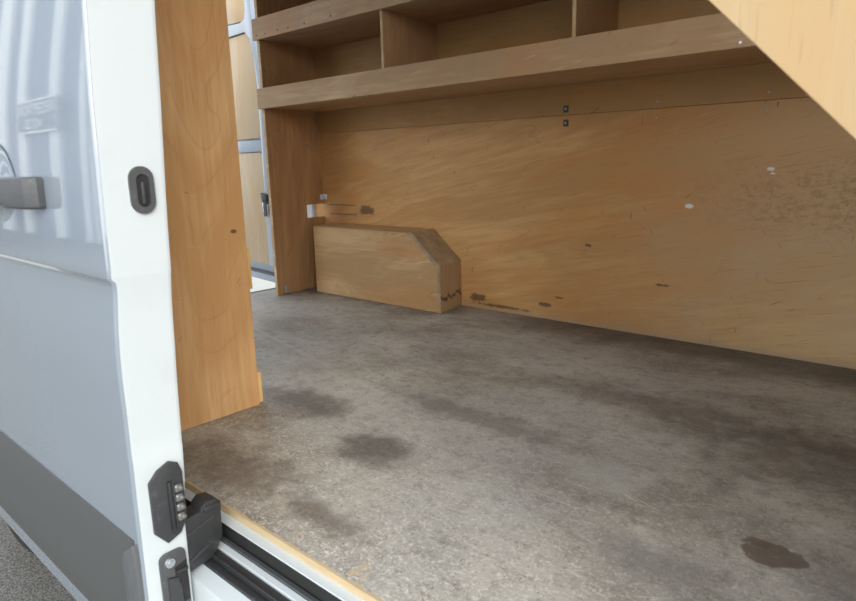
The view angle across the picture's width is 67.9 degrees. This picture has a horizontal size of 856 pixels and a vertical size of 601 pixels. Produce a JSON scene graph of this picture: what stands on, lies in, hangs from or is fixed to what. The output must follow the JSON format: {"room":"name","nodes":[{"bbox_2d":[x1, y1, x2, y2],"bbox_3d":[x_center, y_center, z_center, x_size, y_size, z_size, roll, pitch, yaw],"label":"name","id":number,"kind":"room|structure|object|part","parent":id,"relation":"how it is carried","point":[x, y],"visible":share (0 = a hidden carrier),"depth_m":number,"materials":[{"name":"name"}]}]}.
{"room":"vehicle interior","nodes":[
{"label":"vehicle interior","id":0,"kind":"room"},
{"bbox_2d":[190,564,250,600],"bbox_3d":[-0.572,0.591,1.334,3.350,0.238,0.030,9,16,41],"label":"trim","id":1,"kind":"structure","parent":0,"point":[207,585],"depth_m":1.15,"materials":[{"name":"white paint"}]},
{"bbox_2d":[203,549,290,600],"bbox_3d":[-0.552,0.473,1.334,3.350,0.039,0.036,9,16,41],"label":"trim","id":2,"kind":"structure","parent":0,"point":[229,570],"depth_m":1.13,"materials":[{"name":"black plastic"}]},
{"bbox_2d":[181,286,855,600],"bbox_3d":[0.027,0.251,2.025,3.380,0.018,1.720,9,16,41],"label":"floor","id":3,"kind":"structure","parent":0,"point":[462,452],"depth_m":1.45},
{"bbox_2d":[154,0,262,430],"bbox_3d":[-0.630,-0.573,1.511,0.035,1.839,0.388,9,16,41],"label":"partition panel","id":4,"kind":"object","parent":3,"relation":"on","point":[218,376],"visible":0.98,"depth_m":1.62,"materials":[{"name":"brown wood"}]},
{"bbox_2d":[217,541,306,600],"bbox_3d":[-0.536,0.454,1.349,3.350,0.010,0.014,9,16,41],"label":"trim","id":5,"kind":"structure","parent":3,"relation":"attached to","point":[271,581],"depth_m":1.14,"materials":[{"name":"white paint"}]},
{"bbox_2d":[185,498,341,600],"bbox_3d":[-0.518,0.467,1.371,3.350,0.102,0.025,9,16,41],"label":"trim","id":6,"kind":"structure","parent":3,"relation":"attached to","point":[274,563],"depth_m":1.14,"materials":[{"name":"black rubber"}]},
{"bbox_2d":[185,488,363,600],"bbox_3d":[-0.516,0.415,1.364,3.350,0.002,0.021,9,16,41],"label":"trim","id":7,"kind":"structure","parent":3,"relation":"attached to","point":[290,560],"depth_m":1.13,"materials":[{"name":"white paint"}]},
{"bbox_2d":[313,223,461,312],"bbox_3d":[-0.224,-0.188,3.196,0.915,0.356,0.194,9,16,41],"label":"box","id":8,"kind":"object","parent":3,"relation":"on","point":[410,267],"visible":1,"depth_m":3.04,"materials":[{"name":"brown wood"}]},
{"bbox_3d":[-0.290,-0.368,3.214,0.748,0.004,0.192,9,16,41],"label":"panel","id":9,"kind":"part","parent":8,"relation":"part of","materials":[{"name":"brown wood"}]},
{"bbox_3d":[0.036,-0.248,2.945,0.212,0.144,0.193,9,16,41],"label":"sloping panel","id":10,"kind":"part","parent":8,"relation":"part of","materials":[{"name":"brown wood"}]},
{"bbox_3d":[0.105,-0.066,2.926,0.005,0.216,0.196,6,14,31],"label":"panel","id":11,"kind":"part","parent":8,"relation":"part of","materials":[{"name":"brown wood"}]},
{"bbox_2d":[251,0,772,295],"bbox_3d":[0.478,-0.740,2.277,3.270,1.789,0.410,9,16,41],"label":"shelf unit","id":12,"kind":"object","parent":3,"relation":"on","point":[287,34],"visible":1,"depth_m":2.64,"materials":[{"name":"brown wood"}]},
{"bbox_3d":[-0.709,-0.937,3.324,0.018,1.789,0.394,6,14,32],"label":"panel","id":13,"kind":"part","parent":12,"relation":"part of","materials":[{"name":"brown wood"}]},
{"bbox_2d":[316,97,855,368],"bbox_3d":[0.611,-0.304,2.551,3.330,0.853,0.023,9,16,41],"label":"wall","id":14,"kind":"structure","parent":0,"point":[726,225],"depth_m":2.37,"materials":[{"name":"brown wood"}]},
{"bbox_3d":[0.598,-0.675,2.535,3.420,2.150,0.060,9,16,41],"label":"wall","id":15,"kind":"structure","parent":0,"visible":0},
{"bbox_2d":[226,0,274,282],"bbox_3d":[-1.074,-1.063,4.090,0.085,1.910,1.117,-11,16,-39],"label":"door","id":16,"kind":"structure","parent":15,"relation":"in","point":[243,50],"depth_m":4.19,"materials":[{"name":"white paint"}]},
{"bbox_3d":[-1.054,-0.604,4.142,0.018,0.070,0.072,-11,16,-39],"label":"catch plate","id":17,"kind":"part","parent":16,"relation":"part of","materials":[{"name":"silver metal"}]},
{"bbox_2d":[307,204,316,217],"bbox_3d":[-0.709,-0.992,3.579,0.145,1.890,0.045,9,16,41],"label":"trim","id":18,"kind":"structure","parent":15,"relation":"attached to","point":[311,209],"depth_m":3.63,"materials":[{"name":"white paint"}]},
{"bbox_2d":[312,0,809,133],"bbox_3d":[0.589,-1.192,2.358,3.330,0.964,0.023,9,16,41],"label":"wall panel","id":19,"kind":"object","parent":15,"relation":"attached to","point":[550,20],"depth_m":2.52,"materials":[{"name":"brown wood"}]},
{"bbox_3d":[0.541,-0.751,2.496,0.022,0.026,0.003,9,16,41],"label":"fixing plate","id":20,"kind":"part","parent":19,"relation":"part of","materials":[{"name":"grey plastic"}]},
{"bbox_3d":[-1.336,-0.638,1.820,1.470,1.830,0.071,9,16,41],"label":"wall","id":21,"kind":"structure","parent":0,"visible":0},
{"bbox_2d":[0,0,221,600],"bbox_3d":[-0.960,-0.364,1.449,1.424,1.965,0.240,9,16,41],"label":"sliding door","id":22,"kind":"structure","parent":21,"relation":"in","point":[92,479],"depth_m":1.09,"materials":[{"name":"white paint"}]},
{"bbox_2d":[0,147,14,221],"bbox_3d":[-0.860,-0.218,1.273,0.224,0.190,0.004,9,16,41],"label":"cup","id":23,"kind":"object","parent":22,"relation":"on","point":[7,154],"depth_m":1.22,"materials":[{"name":"grey paint"}]},
{"bbox_3d":[-0.722,-0.192,1.133,0.119,0.056,0.037,9,16,41],"label":"handle","id":24,"kind":"part","parent":22,"relation":"part of","materials":[{"name":"grey plastic"}]},
{"bbox_3d":[-1.017,0.447,1.559,1.374,0.246,0.011,9,16,41],"label":"moulding","id":25,"kind":"part","parent":22,"relation":"part of","materials":[{"name":"grey plastic"}]},
{"bbox_3d":[-0.449,0.349,1.100,0.007,0.148,0.060,9,16,41],"label":"contact plate","id":26,"kind":"part","parent":22,"relation":"part of","materials":[{"name":"plastic"}]},
{"bbox_3d":[-0.443,0.356,1.099,0.008,0.094,0.006,9,16,41],"label":"contact rail","id":27,"kind":"part","parent":22,"relation":"part of","materials":[{"name":"black plastic"}]},
{"bbox_3d":[-0.448,0.523,1.135,0.006,0.170,0.048,9,16,41],"label":"latch plate","id":28,"kind":"part","parent":22,"relation":"part of","materials":[{"name":"grey plastic"}]},
{"bbox_3d":[-0.440,0.354,1.104,0.006,0.092,0.003,9,16,41],"label":"contact rail","id":29,"kind":"part","parent":22,"relation":"part of","materials":[{"name":"plastic"}]},
{"bbox_3d":[-0.431,0.431,1.188,0.041,0.126,0.086,9,16,41],"label":"roller arm","id":30,"kind":"part","parent":22,"relation":"part of","materials":[{"name":"black plastic"}]},
{"bbox_3d":[1.257,-0.437,0.692,0.030,1.868,1.830,9,16,41],"label":"wall","id":31,"kind":"structure","parent":0,"visible":0},
{"bbox_2d":[709,0,855,139],"bbox_3d":[0.466,-0.387,0.505,0.886,1.750,0.070,9,16,41],"label":"panel","id":32,"kind":"object","parent":31,"relation":"attached to","point":[813,42],"visible":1,"depth_m":0.59,"materials":[{"name":"brown wood"}]},
{"label":"outside","id":33,"kind":"structure","parent":0,"visible":0},
{"bbox_2d":[0,516,76,600],"bbox_3d":[-9.964,-0.271,8.454,54.000,0.078,26.000,9,16,41],"label":"ground","id":34,"kind":"structure","parent":33,"point":[23,576],"depth_m":2.01,"materials":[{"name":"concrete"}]},
{"bbox_2d":[7,524,33,553],"bbox_3d":[-1.312,0.494,2.145,0.680,0.680,0.208,9,16,41],"label":"wheel","id":35,"kind":"object","parent":34,"relation":"on","point":[17,537],"visible":0.04,"depth_m":2.12,"materials":[{"name":"black rubber"}]},
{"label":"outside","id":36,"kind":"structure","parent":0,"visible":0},
{"bbox_2d":[250,277,275,291],"bbox_3d":[-8.085,-3.711,24.059,35.600,0.039,25.600,9,16,41],"label":"ground concrete","id":37,"kind":"structure","parent":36,"point":[258,284],"depth_m":6.89,"materials":[{"name":"white concrete"}]}
]}

